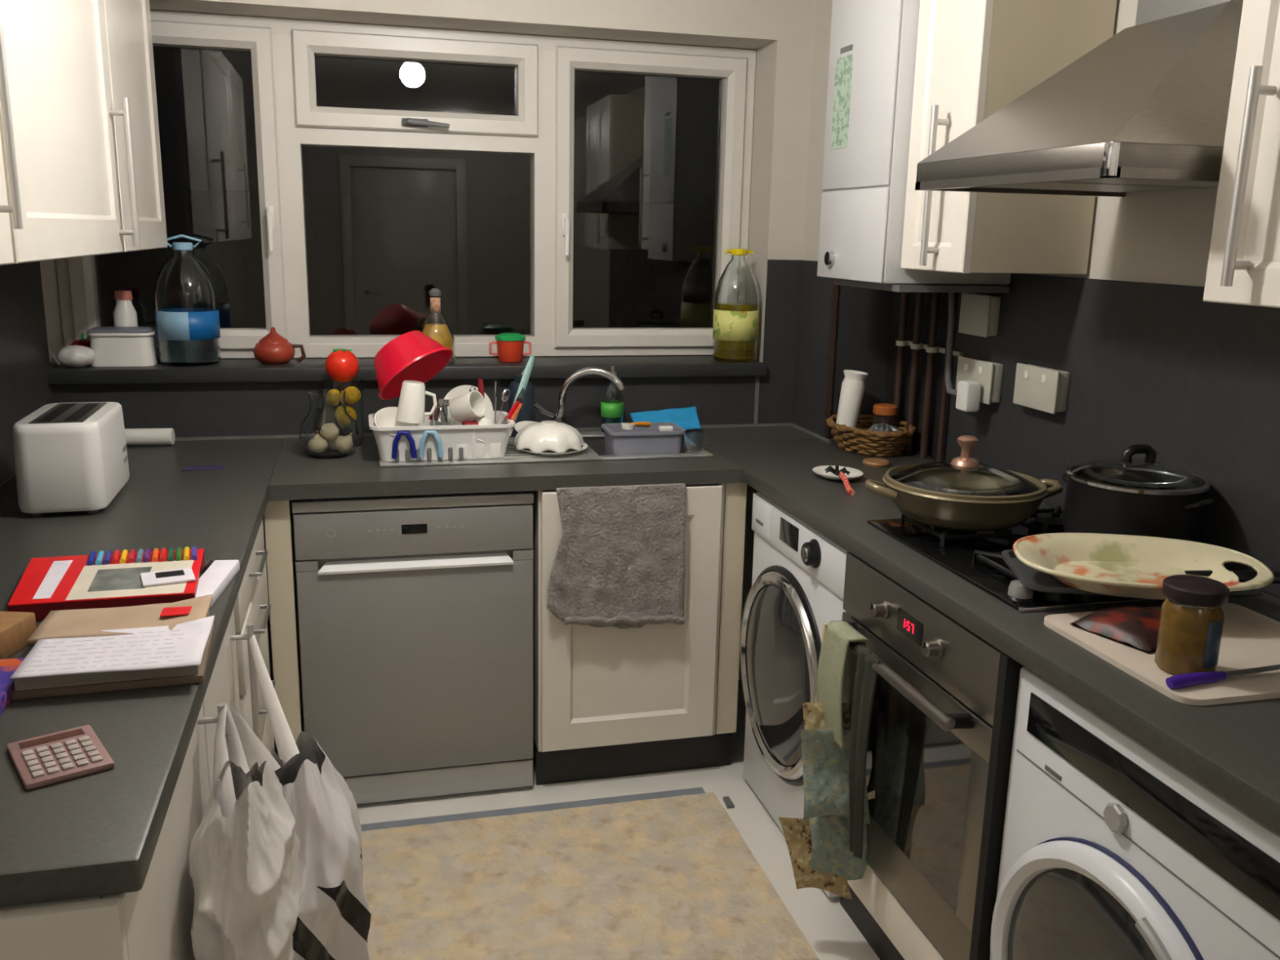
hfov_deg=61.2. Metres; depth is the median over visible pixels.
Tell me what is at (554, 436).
bowl
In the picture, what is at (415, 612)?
dishwasher
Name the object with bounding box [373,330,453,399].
mixing bowl
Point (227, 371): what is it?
window sill
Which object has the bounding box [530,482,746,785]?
base cabinet
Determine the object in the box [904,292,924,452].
pipe
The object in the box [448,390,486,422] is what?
mug
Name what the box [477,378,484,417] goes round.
knife
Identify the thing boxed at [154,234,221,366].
water bottle
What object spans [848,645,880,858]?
tea towel
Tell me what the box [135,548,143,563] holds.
pen
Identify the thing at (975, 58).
upper cabinet
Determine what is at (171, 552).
pen
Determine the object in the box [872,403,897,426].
spice jar
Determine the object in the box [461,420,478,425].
jar
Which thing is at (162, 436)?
roll
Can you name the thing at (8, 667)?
magazine
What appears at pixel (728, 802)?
wedge
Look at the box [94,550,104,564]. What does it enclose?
pen
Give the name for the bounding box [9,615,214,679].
sheet
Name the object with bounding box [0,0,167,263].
upper cabinet
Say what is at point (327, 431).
glass jar
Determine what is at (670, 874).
rug
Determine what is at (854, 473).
saucer
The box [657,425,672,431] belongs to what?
holder
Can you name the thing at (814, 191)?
wall
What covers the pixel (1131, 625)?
snack packet
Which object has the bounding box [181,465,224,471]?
pen
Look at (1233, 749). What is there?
countertop
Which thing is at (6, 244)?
upper cabinet
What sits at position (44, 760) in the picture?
calculator
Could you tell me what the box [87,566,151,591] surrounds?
print
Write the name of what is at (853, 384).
bottle
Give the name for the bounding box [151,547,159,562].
pen
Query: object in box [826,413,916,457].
wicker basket
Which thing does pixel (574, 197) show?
window
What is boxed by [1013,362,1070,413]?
wall socket
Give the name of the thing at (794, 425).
trim
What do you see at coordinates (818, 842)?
kitchen towel
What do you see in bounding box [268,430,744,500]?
countertop
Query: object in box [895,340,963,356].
clip
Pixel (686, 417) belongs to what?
cleaning cloth
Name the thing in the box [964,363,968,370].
rocker switch
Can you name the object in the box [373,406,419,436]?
bowl
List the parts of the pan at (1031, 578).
handle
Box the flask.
[508,368,533,437]
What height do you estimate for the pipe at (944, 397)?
0.488 m
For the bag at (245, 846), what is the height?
0.362 m
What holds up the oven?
on the panel at (907, 936)
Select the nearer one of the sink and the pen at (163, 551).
the pen at (163, 551)
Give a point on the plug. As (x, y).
(967, 393)
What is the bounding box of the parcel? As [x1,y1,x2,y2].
[867,422,900,443]
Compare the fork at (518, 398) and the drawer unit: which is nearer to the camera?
the drawer unit
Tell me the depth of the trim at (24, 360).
2.75 m
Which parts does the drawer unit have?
drawer, drawer, drawer, handle, handle, handle, drawer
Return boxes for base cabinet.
[0,702,230,959]
[202,608,260,795]
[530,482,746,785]
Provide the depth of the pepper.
3.11 m
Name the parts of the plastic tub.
lid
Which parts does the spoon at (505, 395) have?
handle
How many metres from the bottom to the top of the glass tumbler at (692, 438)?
0.062 m
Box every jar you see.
[298,389,359,458]
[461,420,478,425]
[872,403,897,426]
[1154,574,1230,675]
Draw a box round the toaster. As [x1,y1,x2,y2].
[12,401,129,515]
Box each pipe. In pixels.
[893,292,909,427]
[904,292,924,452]
[919,292,940,458]
[936,292,955,462]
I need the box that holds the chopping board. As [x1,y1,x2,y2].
[1044,602,1279,706]
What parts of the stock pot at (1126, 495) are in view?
handle, pot, lid glass, lid knob, handle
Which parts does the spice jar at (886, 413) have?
lid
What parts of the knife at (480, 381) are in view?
handle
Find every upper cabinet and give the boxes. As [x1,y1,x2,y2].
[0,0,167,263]
[0,22,22,265]
[900,0,1116,274]
[1203,0,1279,307]
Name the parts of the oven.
handle post, control knob, handle, control panel, control knob, handle post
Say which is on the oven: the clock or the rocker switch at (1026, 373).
the clock
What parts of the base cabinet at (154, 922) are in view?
panel, door, handle post, handle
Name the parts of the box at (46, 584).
printed panel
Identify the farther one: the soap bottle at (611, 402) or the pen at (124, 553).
the soap bottle at (611, 402)
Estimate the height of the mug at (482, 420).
0.093 m
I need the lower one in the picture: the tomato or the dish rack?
the dish rack
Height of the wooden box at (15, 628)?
0.045 m
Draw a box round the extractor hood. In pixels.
[915,0,1243,196]
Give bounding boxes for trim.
[0,261,53,484]
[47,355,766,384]
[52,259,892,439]
[174,422,831,443]
[753,376,759,423]
[823,284,838,439]
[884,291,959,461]
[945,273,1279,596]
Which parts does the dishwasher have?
rail, control panel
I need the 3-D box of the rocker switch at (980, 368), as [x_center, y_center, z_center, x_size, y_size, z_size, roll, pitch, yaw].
[0.878,-0.282,2.789,0.004,0.018,0.016,-2,13,-14]
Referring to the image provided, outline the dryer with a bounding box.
[989,666,1279,959]
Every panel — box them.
[264,498,302,758]
[847,862,946,959]
[968,653,1024,959]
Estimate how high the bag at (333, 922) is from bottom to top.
0.701 m
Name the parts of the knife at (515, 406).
blade, handle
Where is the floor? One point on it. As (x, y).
(830, 930)
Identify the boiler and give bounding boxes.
[817,0,1011,293]
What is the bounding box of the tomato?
[324,348,359,381]
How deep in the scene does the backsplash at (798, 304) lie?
3.36 m
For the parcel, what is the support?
in the wicker basket
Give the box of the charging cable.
[225,733,227,748]
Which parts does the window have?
sash, pane, handle, sash, pane, pane, handle, handle, pane, sash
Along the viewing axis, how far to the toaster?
2.28 m
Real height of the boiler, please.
0.930 m
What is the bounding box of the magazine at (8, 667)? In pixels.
[0,657,24,715]
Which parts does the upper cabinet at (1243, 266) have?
handle, handle post, handle post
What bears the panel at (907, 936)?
attached to the filler panel at (1009, 669)
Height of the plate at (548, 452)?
0.017 m
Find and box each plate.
[444,385,493,425]
[521,443,587,455]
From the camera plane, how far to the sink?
3.00 m
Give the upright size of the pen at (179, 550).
0.010 m
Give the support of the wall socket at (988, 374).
attached to the wall at (1164, 237)
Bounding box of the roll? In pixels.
[124,427,174,445]
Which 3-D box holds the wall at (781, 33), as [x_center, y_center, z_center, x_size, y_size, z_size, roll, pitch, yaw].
[-0.523,-0.450,3.513,2.640,2.320,0.430,-2,13,-14]
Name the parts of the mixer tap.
lever, spout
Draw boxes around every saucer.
[514,421,537,432]
[812,465,863,480]
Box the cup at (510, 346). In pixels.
[488,333,531,362]
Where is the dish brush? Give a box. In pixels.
[621,422,650,430]
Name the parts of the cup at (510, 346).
handle, pot, lid, handle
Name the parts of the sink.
bowl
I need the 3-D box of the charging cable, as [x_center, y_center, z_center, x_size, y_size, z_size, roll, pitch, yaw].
[-0.596,0.509,1.553,0.017,0.266,0.151,-2,13,-14]
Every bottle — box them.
[112,289,137,333]
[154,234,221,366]
[420,288,455,362]
[600,365,623,431]
[712,248,759,362]
[834,369,868,441]
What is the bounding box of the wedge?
[723,795,734,808]
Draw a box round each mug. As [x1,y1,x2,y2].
[395,380,437,423]
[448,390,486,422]
[472,417,494,443]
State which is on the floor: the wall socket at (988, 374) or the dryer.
the dryer
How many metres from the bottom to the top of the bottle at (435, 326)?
0.222 m
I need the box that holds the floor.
[273,680,879,959]
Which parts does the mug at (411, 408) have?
handle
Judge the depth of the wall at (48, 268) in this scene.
3.08 m
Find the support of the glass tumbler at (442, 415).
in the dish rack
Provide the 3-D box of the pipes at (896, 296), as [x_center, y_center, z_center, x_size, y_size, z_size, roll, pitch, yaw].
[0.822,-0.345,3.180,0.006,0.520,0.392,-2,13,-14]
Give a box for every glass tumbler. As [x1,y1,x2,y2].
[431,402,454,426]
[680,428,703,453]
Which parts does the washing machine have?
drawer, door glass, control panel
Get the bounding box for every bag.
[56,345,94,367]
[189,702,302,959]
[248,635,371,959]
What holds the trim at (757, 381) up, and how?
attached to the wall at (781, 33)
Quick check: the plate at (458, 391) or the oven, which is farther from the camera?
the plate at (458, 391)
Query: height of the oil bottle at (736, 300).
0.358 m
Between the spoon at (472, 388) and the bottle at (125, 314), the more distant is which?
the bottle at (125, 314)
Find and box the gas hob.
[866,505,1262,613]
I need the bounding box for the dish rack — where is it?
[368,410,515,461]
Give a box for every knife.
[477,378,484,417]
[501,400,519,424]
[506,403,522,423]
[509,355,534,435]
[1165,664,1279,688]
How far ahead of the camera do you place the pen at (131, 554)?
1.91 m
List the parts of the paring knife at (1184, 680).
handle, blade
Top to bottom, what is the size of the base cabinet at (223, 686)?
0.858 m
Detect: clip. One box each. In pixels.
[824,465,854,495]
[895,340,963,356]
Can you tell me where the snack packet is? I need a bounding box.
[1069,604,1160,653]
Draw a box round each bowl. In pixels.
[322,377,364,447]
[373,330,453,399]
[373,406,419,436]
[502,388,510,401]
[513,420,583,453]
[601,422,685,455]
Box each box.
[0,611,36,659]
[7,548,204,621]
[958,292,1000,337]
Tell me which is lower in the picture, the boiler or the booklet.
the booklet
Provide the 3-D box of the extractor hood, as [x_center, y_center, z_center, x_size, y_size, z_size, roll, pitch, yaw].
[0.872,-0.877,1.893,0.485,0.710,0.603,-2,13,-14]
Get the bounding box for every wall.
[0,259,63,485]
[149,0,816,716]
[802,0,832,261]
[911,0,1279,598]
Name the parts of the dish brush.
handle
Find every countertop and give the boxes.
[0,438,284,907]
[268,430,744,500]
[698,426,1279,834]
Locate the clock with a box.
[897,607,923,646]
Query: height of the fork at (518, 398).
0.137 m
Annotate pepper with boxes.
[70,333,89,347]
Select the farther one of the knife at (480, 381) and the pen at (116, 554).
the knife at (480, 381)
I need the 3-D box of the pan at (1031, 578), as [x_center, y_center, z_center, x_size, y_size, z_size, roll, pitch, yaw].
[0.907,0.158,1.906,0.489,0.040,0.224,2,13,5]
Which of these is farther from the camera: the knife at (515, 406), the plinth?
the knife at (515, 406)
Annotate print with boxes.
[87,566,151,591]
[155,569,184,577]
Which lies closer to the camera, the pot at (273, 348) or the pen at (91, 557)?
the pen at (91, 557)
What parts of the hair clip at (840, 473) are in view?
cord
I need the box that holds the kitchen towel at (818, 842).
[778,620,870,899]
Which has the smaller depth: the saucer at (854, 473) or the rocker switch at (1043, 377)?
the rocker switch at (1043, 377)
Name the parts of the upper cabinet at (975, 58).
handle, handle post, handle post, door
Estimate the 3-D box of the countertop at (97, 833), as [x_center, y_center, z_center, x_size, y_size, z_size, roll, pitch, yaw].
[-1.071,0.153,2.071,0.612,0.038,2.272,-2,13,-14]
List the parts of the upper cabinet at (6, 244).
handle post, door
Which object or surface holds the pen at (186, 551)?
in the box at (46, 584)
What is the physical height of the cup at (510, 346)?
0.087 m
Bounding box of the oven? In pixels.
[829,551,1003,959]
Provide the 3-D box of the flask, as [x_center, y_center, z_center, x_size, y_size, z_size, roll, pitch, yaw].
[-0.356,-0.237,3.251,0.076,0.217,0.076,-2,13,-14]
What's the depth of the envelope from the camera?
1.61 m
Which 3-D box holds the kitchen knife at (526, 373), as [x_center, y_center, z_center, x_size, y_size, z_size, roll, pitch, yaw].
[-0.337,-0.233,3.010,0.090,0.226,0.021,-1,13,-11]
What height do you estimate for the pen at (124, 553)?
0.010 m
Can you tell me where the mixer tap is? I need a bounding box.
[533,366,625,423]
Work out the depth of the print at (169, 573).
1.82 m
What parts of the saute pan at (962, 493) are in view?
handle, lid glass, lid knob, handle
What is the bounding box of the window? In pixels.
[55,8,756,359]
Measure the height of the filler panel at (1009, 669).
0.860 m
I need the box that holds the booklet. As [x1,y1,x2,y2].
[195,560,239,608]
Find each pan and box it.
[864,435,1062,531]
[1001,549,1279,596]
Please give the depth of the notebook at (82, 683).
1.45 m
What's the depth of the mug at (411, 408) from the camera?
2.86 m
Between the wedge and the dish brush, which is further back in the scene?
the dish brush
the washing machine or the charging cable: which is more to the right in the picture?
the washing machine
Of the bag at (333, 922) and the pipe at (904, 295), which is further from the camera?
the pipe at (904, 295)
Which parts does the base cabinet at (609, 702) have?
filler panel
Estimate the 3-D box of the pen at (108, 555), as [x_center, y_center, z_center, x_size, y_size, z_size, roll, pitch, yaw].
[-0.942,0.137,1.915,0.010,0.010,0.063,-4,14,-21]
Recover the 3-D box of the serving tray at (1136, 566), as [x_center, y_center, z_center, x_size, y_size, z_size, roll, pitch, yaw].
[0.850,0.152,1.849,0.408,0.053,0.260,3,13,8]
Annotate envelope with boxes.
[26,594,212,644]
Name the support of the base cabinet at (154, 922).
on the floor
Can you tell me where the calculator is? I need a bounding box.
[5,724,115,790]
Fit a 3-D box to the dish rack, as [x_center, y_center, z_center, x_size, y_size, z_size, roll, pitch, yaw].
[-0.548,-0.121,2.986,0.386,0.095,0.246,-2,13,-14]
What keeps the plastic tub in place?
on the window sill at (227, 371)
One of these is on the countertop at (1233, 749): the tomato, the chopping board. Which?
the chopping board
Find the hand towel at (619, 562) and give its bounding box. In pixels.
[546,483,685,628]
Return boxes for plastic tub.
[86,326,158,366]
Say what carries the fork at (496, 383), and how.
in the dish rack
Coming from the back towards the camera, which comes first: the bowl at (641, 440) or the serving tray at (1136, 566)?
the bowl at (641, 440)
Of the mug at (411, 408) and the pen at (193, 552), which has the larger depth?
the mug at (411, 408)
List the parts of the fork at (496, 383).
handle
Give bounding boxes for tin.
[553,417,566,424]
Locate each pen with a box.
[86,551,96,565]
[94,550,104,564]
[102,550,111,564]
[111,550,119,564]
[119,549,128,564]
[127,549,135,563]
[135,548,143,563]
[143,548,151,562]
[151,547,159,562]
[159,547,166,561]
[167,546,174,561]
[175,546,182,560]
[181,465,224,471]
[182,546,189,560]
[191,546,197,559]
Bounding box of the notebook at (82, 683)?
[11,609,215,700]
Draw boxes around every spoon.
[469,386,476,391]
[495,388,510,424]
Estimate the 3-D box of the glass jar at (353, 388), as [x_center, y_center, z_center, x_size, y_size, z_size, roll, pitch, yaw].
[-0.850,-0.195,3.109,0.112,0.190,0.112,-2,13,-14]
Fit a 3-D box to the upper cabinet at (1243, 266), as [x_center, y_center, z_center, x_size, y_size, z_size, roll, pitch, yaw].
[1.087,-0.593,1.351,0.354,0.772,0.598,-2,13,-14]
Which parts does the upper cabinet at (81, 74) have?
handle post, handle post, handle, door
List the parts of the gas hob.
burner, control knob, burner, control knob, control knob, control knob, edge trim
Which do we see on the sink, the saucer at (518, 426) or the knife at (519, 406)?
the saucer at (518, 426)
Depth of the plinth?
2.37 m
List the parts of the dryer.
door glass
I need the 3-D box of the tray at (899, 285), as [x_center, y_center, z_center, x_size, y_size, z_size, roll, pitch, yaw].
[0.723,-0.508,2.824,0.300,0.016,0.380,-2,13,-14]
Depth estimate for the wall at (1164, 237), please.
2.24 m
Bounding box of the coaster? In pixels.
[862,457,889,466]
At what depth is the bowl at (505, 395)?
2.98 m
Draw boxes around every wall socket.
[955,355,1003,404]
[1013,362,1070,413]
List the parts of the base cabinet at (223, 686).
door, handle post, handle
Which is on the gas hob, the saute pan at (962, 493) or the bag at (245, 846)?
the saute pan at (962, 493)
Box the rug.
[360,785,822,959]
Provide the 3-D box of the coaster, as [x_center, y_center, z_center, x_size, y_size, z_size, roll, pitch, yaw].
[0.657,-0.049,3.009,0.076,0.012,0.076,-2,13,-14]
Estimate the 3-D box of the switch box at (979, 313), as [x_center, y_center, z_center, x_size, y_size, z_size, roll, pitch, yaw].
[0.885,-0.431,2.821,0.037,0.106,0.136,-2,13,-14]
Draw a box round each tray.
[833,278,1009,293]
[1013,533,1274,599]
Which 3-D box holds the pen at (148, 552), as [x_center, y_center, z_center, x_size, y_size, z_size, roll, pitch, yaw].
[-0.879,0.135,1.931,0.010,0.010,0.063,-4,14,-21]
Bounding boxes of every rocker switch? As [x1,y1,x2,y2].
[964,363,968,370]
[977,366,982,373]
[1023,370,1029,378]
[1040,374,1046,382]
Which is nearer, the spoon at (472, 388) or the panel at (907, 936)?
the panel at (907, 936)
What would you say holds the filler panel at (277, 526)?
on the floor
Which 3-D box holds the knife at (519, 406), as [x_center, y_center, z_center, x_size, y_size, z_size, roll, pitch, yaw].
[-0.354,-0.162,2.987,0.073,0.098,0.014,-9,17,-39]
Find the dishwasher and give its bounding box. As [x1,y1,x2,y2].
[291,490,533,804]
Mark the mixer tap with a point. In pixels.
(559, 415)
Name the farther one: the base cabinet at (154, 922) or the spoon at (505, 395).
the spoon at (505, 395)
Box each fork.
[493,381,497,424]
[509,387,528,418]
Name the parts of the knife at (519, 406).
handle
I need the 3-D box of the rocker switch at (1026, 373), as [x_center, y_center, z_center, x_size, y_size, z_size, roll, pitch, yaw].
[0.928,-0.252,2.598,0.004,0.018,0.016,-2,13,-14]
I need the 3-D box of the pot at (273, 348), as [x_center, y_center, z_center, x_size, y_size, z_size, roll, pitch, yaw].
[-1.083,-0.401,3.216,0.131,0.108,0.120,7,14,24]
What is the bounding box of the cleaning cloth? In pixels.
[630,406,701,428]
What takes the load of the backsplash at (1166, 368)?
attached to the wall at (1164, 237)
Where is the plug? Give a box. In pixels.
[945,292,981,412]
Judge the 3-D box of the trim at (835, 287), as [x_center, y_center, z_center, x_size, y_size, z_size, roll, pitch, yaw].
[0.586,-0.381,3.315,0.014,0.520,0.014,-2,13,-14]
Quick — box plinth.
[840,884,904,959]
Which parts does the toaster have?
plate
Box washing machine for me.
[740,491,849,897]
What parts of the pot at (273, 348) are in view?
lid, pot, handle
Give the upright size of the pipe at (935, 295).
0.488 m
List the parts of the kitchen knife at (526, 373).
blade, handle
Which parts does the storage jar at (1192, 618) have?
lid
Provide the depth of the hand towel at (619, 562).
2.86 m
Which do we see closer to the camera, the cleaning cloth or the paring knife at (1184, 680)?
the paring knife at (1184, 680)
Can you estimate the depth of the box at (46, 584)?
1.79 m
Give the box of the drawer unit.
[233,518,275,752]
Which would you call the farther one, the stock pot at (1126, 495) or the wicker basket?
the wicker basket
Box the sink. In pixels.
[377,431,713,485]
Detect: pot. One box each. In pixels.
[253,326,306,364]
[1062,444,1214,542]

